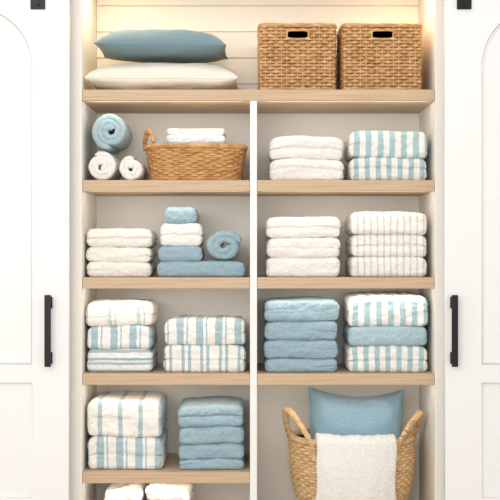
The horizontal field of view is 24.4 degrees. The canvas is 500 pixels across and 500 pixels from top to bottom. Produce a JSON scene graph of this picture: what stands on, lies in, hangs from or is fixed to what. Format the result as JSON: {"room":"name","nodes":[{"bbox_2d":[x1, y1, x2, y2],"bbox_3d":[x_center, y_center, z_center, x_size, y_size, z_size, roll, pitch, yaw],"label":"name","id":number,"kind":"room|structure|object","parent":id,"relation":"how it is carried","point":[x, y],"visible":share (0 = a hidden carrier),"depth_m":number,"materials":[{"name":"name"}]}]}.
{"room":"linen closet","nodes":[
{"label":"linen closet","id":0,"kind":"room"},
{"bbox_2d":[70,0,96,499],"bbox_3d":[-0.801,0.000,5.450,0.090,2.520,0.500,0,0,0],"label":"wall","id":1,"kind":"structure","parent":0,"point":[83,13],"depth_m":5.20,"materials":[{"name":"paint"}]},
{"bbox_2d":[97,6,418,499],"bbox_3d":[0.038,0.000,5.730,1.788,2.520,0.060,0,0,0],"label":"wall","id":2,"kind":"structure","parent":0,"point":[216,213],"depth_m":5.70,"materials":[{"name":"paint"}]},
{"bbox_2d":[97,0,418,89],"bbox_3d":[0.038,-0.974,5.694,1.584,0.568,0.012,0,0,0],"label":"boards","id":3,"kind":"object","parent":2,"relation":"attached to","point":[109,19],"visible":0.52,"depth_m":5.69,"materials":[{"name":"paint"}]},
{"bbox_2d":[82,90,434,112],"bbox_3d":[0.038,-0.697,5.444,1.586,0.050,0.487,0,0,0],"label":"oak shelf","id":4,"kind":"object","parent":2,"relation":"attached to","point":[100,101],"visible":1,"depth_m":5.20,"materials":[{"name":"beige wood"}]},
{"bbox_2d":[84,63,238,89],"bbox_3d":[-0.403,-0.800,5.435,0.698,0.142,0.406,0,0,0],"label":"pillow","id":5,"kind":"object","parent":4,"relation":"on","point":[135,76],"visible":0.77,"depth_m":5.25,"materials":[{"name":"fabric"}]},
{"bbox_2d":[94,29,227,62],"bbox_3d":[-0.408,-0.959,5.430,0.604,0.144,0.386,1,0,0],"label":"pillow","id":6,"kind":"object","parent":5,"relation":"on","point":[147,45],"visible":0.99,"depth_m":5.27,"materials":[{"name":"fabric"}]},
{"bbox_2d":[257,23,336,89],"bbox_3d":[0.217,-0.880,5.427,0.366,0.310,0.352,0,0,0],"label":"storage basket","id":7,"kind":"object","parent":4,"relation":"on","point":[291,56],"visible":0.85,"depth_m":5.26,"materials":[{"name":"brown wicker"}]},
{"bbox_2d":[336,23,422,89],"bbox_3d":[0.603,-0.880,5.427,0.380,0.310,0.353,0,0,0],"label":"storage basket","id":8,"kind":"object","parent":4,"relation":"on","point":[370,56],"visible":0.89,"depth_m":5.26,"materials":[{"name":"brown wicker"}]},
{"bbox_2d":[257,180,434,195],"bbox_3d":[0.432,-0.290,5.451,0.799,0.050,0.494,0,0,0],"label":"oak shelf","id":9,"kind":"object","parent":2,"relation":"attached to","point":[264,187],"visible":0.85,"depth_m":5.20,"materials":[{"name":"beige wood"}]},
{"bbox_2d":[268,135,343,179],"bbox_3d":[0.258,-0.421,5.421,0.342,0.210,0.355,0,0,0],"label":"towels","id":10,"kind":"object","parent":9,"relation":"on","point":[301,157],"visible":0.91,"depth_m":5.25,"materials":[{"name":"white fabric"}]},
{"bbox_2d":[344,130,427,179],"bbox_3d":[0.633,-0.432,5.420,0.366,0.233,0.352,0,0,0],"label":"towels","id":11,"kind":"object","parent":9,"relation":"on","point":[369,155],"visible":0.87,"depth_m":5.25,"materials":[{"name":"white fabric"}]},
{"bbox_2d":[257,275,434,288],"bbox_3d":[0.432,0.149,5.451,0.799,0.050,0.494,0,0,0],"label":"oak shelf","id":12,"kind":"object","parent":2,"relation":"attached to","point":[263,281],"visible":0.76,"depth_m":5.20,"materials":[{"name":"beige wood"}]},
{"bbox_2d":[265,216,340,276],"bbox_3d":[0.243,-0.016,5.425,0.348,0.278,0.354,0,0,0],"label":"towels","id":13,"kind":"object","parent":12,"relation":"on","point":[295,246],"visible":1,"depth_m":5.26,"materials":[{"name":"white fabric"}]},
{"bbox_2d":[345,211,426,276],"bbox_3d":[0.633,-0.028,5.423,0.357,0.302,0.356,0,0,0],"label":"towel stack","id":14,"kind":"object","parent":12,"relation":"on","point":[387,243],"visible":1,"depth_m":5.26,"materials":[{"name":"white fabric"}]},
{"bbox_2d":[257,363,434,384],"bbox_3d":[0.432,0.583,5.451,0.799,0.050,0.494,0,0,0],"label":"oak shelf","id":15,"kind":"object","parent":2,"relation":"attached to","point":[342,375],"visible":0.71,"depth_m":5.20,"materials":[{"name":"beige wood"}]},
{"bbox_2d":[263,296,339,371],"bbox_3d":[0.235,0.388,5.421,0.351,0.338,0.355,0,0,0],"label":"towels","id":16,"kind":"object","parent":15,"relation":"on","point":[300,333],"visible":1,"depth_m":5.26,"materials":[{"name":"blue fabric"}]},
{"bbox_2d":[342,291,427,371],"bbox_3d":[0.630,0.377,5.424,0.373,0.360,0.354,0,0,0],"label":"towels","id":17,"kind":"object","parent":15,"relation":"on","point":[383,331],"visible":1,"depth_m":5.26,"materials":[{"name":"white fabric"}]},
{"bbox_2d":[419,0,443,499],"bbox_3d":[0.877,0.000,5.450,0.090,2.520,0.500,0,0,0],"label":"wall","id":18,"kind":"structure","parent":0,"point":[431,12],"depth_m":5.24,"materials":[{"name":"paint"}]},
{"bbox_3d":[0.050,1.290,2.230,5.300,0.060,7.060,0,0,0],"label":"floor","id":19,"kind":"structure","parent":0,"visible":0},
{"bbox_2d":[104,483,148,499],"bbox_3d":[-0.577,1.163,5.406,0.200,0.193,0.342,0,0,0],"label":"towel","id":20,"kind":"object","parent":19,"relation":"on","point":[115,491],"visible":0.8,"depth_m":5.27,"materials":[{"name":"white fabric"}]},
{"bbox_2d":[82,180,249,195],"bbox_3d":[-0.378,-0.290,5.451,0.754,0.050,0.494,0,0,0],"label":"oak shelf","id":21,"kind":"object","parent":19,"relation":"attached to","point":[94,187],"visible":1,"depth_m":5.20,"materials":[{"name":"beige wood"}]},
{"bbox_2d":[89,151,121,179],"bbox_3d":[-0.673,-0.384,5.410,0.125,0.136,0.332,0,0,0],"label":"rolled towel","id":22,"kind":"object","parent":21,"relation":"on","point":[104,166],"visible":0.94,"depth_m":5.25,"materials":[{"name":"white fabric"}]},
{"bbox_2d":[92,113,132,153],"bbox_3d":[-0.642,-0.540,5.404,0.157,0.164,0.333,0,0,0],"label":"rolled towel","id":23,"kind":"object","parent":22,"relation":"on","point":[110,132],"visible":1,"depth_m":5.25,"materials":[{"name":"blue fabric"}]},
{"bbox_2d":[119,156,147,179],"bbox_3d":[-0.543,-0.373,5.411,0.108,0.115,0.330,0,0,0],"label":"rolled towel","id":24,"kind":"object","parent":21,"relation":"on","point":[130,168],"visible":0.94,"depth_m":5.25,"materials":[{"name":"white fabric"}]},
{"bbox_2d":[142,129,247,179],"bbox_3d":[-0.257,-0.439,5.410,0.496,0.247,0.339,0,0,0],"label":"wicker basket","id":25,"kind":"object","parent":21,"relation":"on","point":[165,161],"visible":0.88,"depth_m":5.27,"materials":[{"name":"wicker"}]},
{"bbox_2d":[166,128,225,142],"bbox_3d":[-0.249,-0.445,5.413,0.283,0.234,0.232,0,0,0],"label":"towels","id":26,"kind":"object","parent":25,"relation":"in","point":[175,135],"visible":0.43,"depth_m":5.31,"materials":[{"name":"white fabric"}]},
{"bbox_2d":[82,275,249,288],"bbox_3d":[-0.378,0.149,5.451,0.754,0.050,0.494,0,0,0],"label":"oak shelf","id":27,"kind":"object","parent":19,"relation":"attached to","point":[155,281],"visible":0.85,"depth_m":5.20,"materials":[{"name":"beige wood"}]},
{"bbox_2d":[86,228,157,276],"bbox_3d":[-0.599,0.011,5.423,0.310,0.223,0.356,0,0,0],"label":"towels","id":28,"kind":"object","parent":27,"relation":"on","point":[113,252],"visible":1,"depth_m":5.26,"materials":[{"name":"white fabric"}]},
{"bbox_2d":[157,207,245,276],"bbox_3d":[-0.224,-0.038,5.425,0.411,0.322,0.350,0,0,0],"label":"towels","id":29,"kind":"object","parent":27,"relation":"on","point":[181,254],"visible":1,"depth_m":5.26,"materials":[{"name":"blue fabric"}]},
{"bbox_2d":[206,231,241,258],"bbox_3d":[-0.120,-0.023,5.395,0.161,0.134,0.291,0,0,0],"label":"rolled towel","id":30,"kind":"object","parent":29,"relation":"on","point":[215,242],"visible":1,"depth_m":5.26,"materials":[{"name":"blue fabric"}]},
{"bbox_2d":[82,453,249,482],"bbox_3d":[-0.378,1.026,5.451,0.754,0.050,0.494,0,0,0],"label":"oak shelf","id":31,"kind":"object","parent":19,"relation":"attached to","point":[170,472],"visible":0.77,"depth_m":5.20,"materials":[{"name":"beige wood"}]},
{"bbox_2d":[87,391,167,468],"bbox_3d":[-0.569,0.839,5.423,0.350,0.324,0.357,0,0,0],"label":"towels","id":32,"kind":"object","parent":31,"relation":"on","point":[127,428],"visible":1,"depth_m":5.26,"materials":[{"name":"white fabric"}]},
{"bbox_2d":[178,396,244,469],"bbox_3d":[-0.177,0.850,5.421,0.307,0.300,0.353,0,0,0],"label":"towels","id":33,"kind":"object","parent":31,"relation":"on","point":[212,431],"visible":1,"depth_m":5.26,"materials":[{"name":"blue fabric"}]},
{"bbox_2d":[82,363,249,384],"bbox_3d":[-0.378,0.583,5.451,0.754,0.050,0.494,0,0,0],"label":"oak shelf","id":34,"kind":"object","parent":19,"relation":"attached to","point":[157,375],"visible":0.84,"depth_m":5.20,"materials":[{"name":"beige wood"}]},
{"bbox_2d":[85,298,158,371],"bbox_3d":[-0.596,0.393,5.423,0.314,0.328,0.352,0,0,0],"label":"towels","id":35,"kind":"object","parent":34,"relation":"on","point":[122,336],"visible":1,"depth_m":5.26,"materials":[{"name":"white fabric"}]},
{"bbox_2d":[163,315,245,371],"bbox_3d":[-0.207,0.433,5.424,0.382,0.248,0.355,0,0,0],"label":"towels","id":36,"kind":"object","parent":34,"relation":"on","point":[199,343],"visible":1,"depth_m":5.26,"materials":[{"name":"white fabric"}]},
{"bbox_2d":[145,483,193,499],"bbox_3d":[-0.376,1.159,5.401,0.228,0.200,0.327,0,0,0],"label":"towel","id":37,"kind":"object","parent":19,"relation":"on","point":[154,491],"visible":0.82,"depth_m":5.26,"materials":[{"name":"white fabric"}]},
{"bbox_2d":[250,101,256,499],"bbox_3d":[0.016,0.294,5.449,0.032,1.932,0.498,0,0,0],"label":"divider panel","id":38,"kind":"object","parent":19,"relation":"on","point":[253,104],"visible":1,"depth_m":5.20,"materials":[{"name":"paint"}]},
{"bbox_2d":[282,406,423,499],"bbox_3d":[0.481,0.994,5.462,0.670,0.531,0.465,0,0,0],"label":"basket","id":39,"kind":"object","parent":19,"relation":"on","point":[302,449],"visible":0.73,"depth_m":5.33,"materials":[{"name":"wicker"}]},
{"bbox_2d":[315,433,396,499],"bbox_3d":[0.484,1.036,5.273,0.375,0.397,0.134,0,0,0],"label":"towel","id":40,"kind":"object","parent":39,"relation":"in","point":[348,467],"visible":1,"depth_m":5.22,"materials":[{"name":"white fabric"}]},
{"bbox_2d":[308,386,403,438],"bbox_3d":[0.502,0.880,5.476,0.473,0.454,0.230,0,0,0],"label":"cushion","id":41,"kind":"object","parent":39,"relation":"in","point":[334,414],"visible":0.54,"depth_m":5.43,"materials":[{"name":"fabric"}]},
{"bbox_3d":[0.038,-1.420,5.220,1.768,0.440,0.040,0,0,0],"label":"wall header","id":42,"kind":"structure","parent":0,"visible":0},
{"bbox_2d":[0,16,31,496],"bbox_3d":[-1.218,0.022,5.135,0.822,2.440,0.030,0,0,0],"label":"door panel","id":43,"kind":"object","parent":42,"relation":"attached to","point":[15,398],"visible":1,"depth_m":5.12,"materials":[{"name":"paint"}]},
{"bbox_2d":[0,15,31,362],"bbox_3d":[-1.220,-0.283,5.118,0.513,1.571,0.012,0,0,0],"label":"trim","id":44,"kind":"structure","parent":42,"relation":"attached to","point":[1,16],"depth_m":5.11,"materials":[{"name":"paint"}]},
{"bbox_2d":[0,0,69,499],"bbox_3d":[-1.218,0.022,5.113,0.840,2.456,0.026,0,0,0],"label":"frame","id":45,"kind":"object","parent":42,"relation":"hanging from","point":[46,32],"visible":0.99,"depth_m":5.10,"materials":[{"name":"paint"}]},
{"bbox_2d":[30,0,44,8],"bbox_3d":[-0.936,-1.215,5.096,0.064,0.307,0.009,0,0,0],"label":"strap","id":46,"kind":"object","parent":42,"relation":"attached to","point":[32,2],"visible":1,"depth_m":5.09,"materials":[{"name":"black metal"}]},
{"bbox_2d":[44,295,50,366],"bbox_3d":[-0.885,0.354,5.053,0.028,0.315,0.010,0,0,0],"label":"handle bar","id":47,"kind":"object","parent":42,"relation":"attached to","point":[47,298],"visible":1,"depth_m":5.05,"materials":[{"name":"black metal"}]},
{"bbox_2d":[452,295,457,366],"bbox_3d":[0.896,0.354,5.053,0.028,0.315,0.010,0,0,0],"label":"handle bar","id":48,"kind":"object","parent":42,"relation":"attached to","point":[454,297],"visible":1,"depth_m":5.05,"materials":[{"name":"black metal"}]},
{"bbox_2d":[457,0,471,8],"bbox_3d":[0.945,-1.215,5.096,0.064,0.307,0.009,0,0,0],"label":"strap","id":49,"kind":"object","parent":42,"relation":"attached to","point":[459,2],"visible":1,"depth_m":5.09,"materials":[{"name":"black metal"}]},
{"bbox_2d":[444,0,499,499],"bbox_3d":[1.280,0.022,5.113,0.840,2.456,0.026,0,0,0],"label":"frame","id":50,"kind":"object","parent":42,"relation":"hanging from","point":[467,32],"visible":1,"depth_m":5.10,"materials":[{"name":"paint"}]},
{"bbox_2d":[482,24,499,496],"bbox_3d":[1.280,0.022,5.135,0.822,2.440,0.030,0,0,0],"label":"door panel","id":51,"kind":"object","parent":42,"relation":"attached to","point":[490,392],"visible":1,"depth_m":5.12,"materials":[{"name":"paint"}]},
{"bbox_2d":[482,25,499,362],"bbox_3d":[1.282,-0.283,5.118,0.513,1.571,0.012,0,0,0],"label":"trim","id":52,"kind":"structure","parent":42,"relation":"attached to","point":[498,27],"depth_m":5.11,"materials":[{"name":"paint"}]}
]}

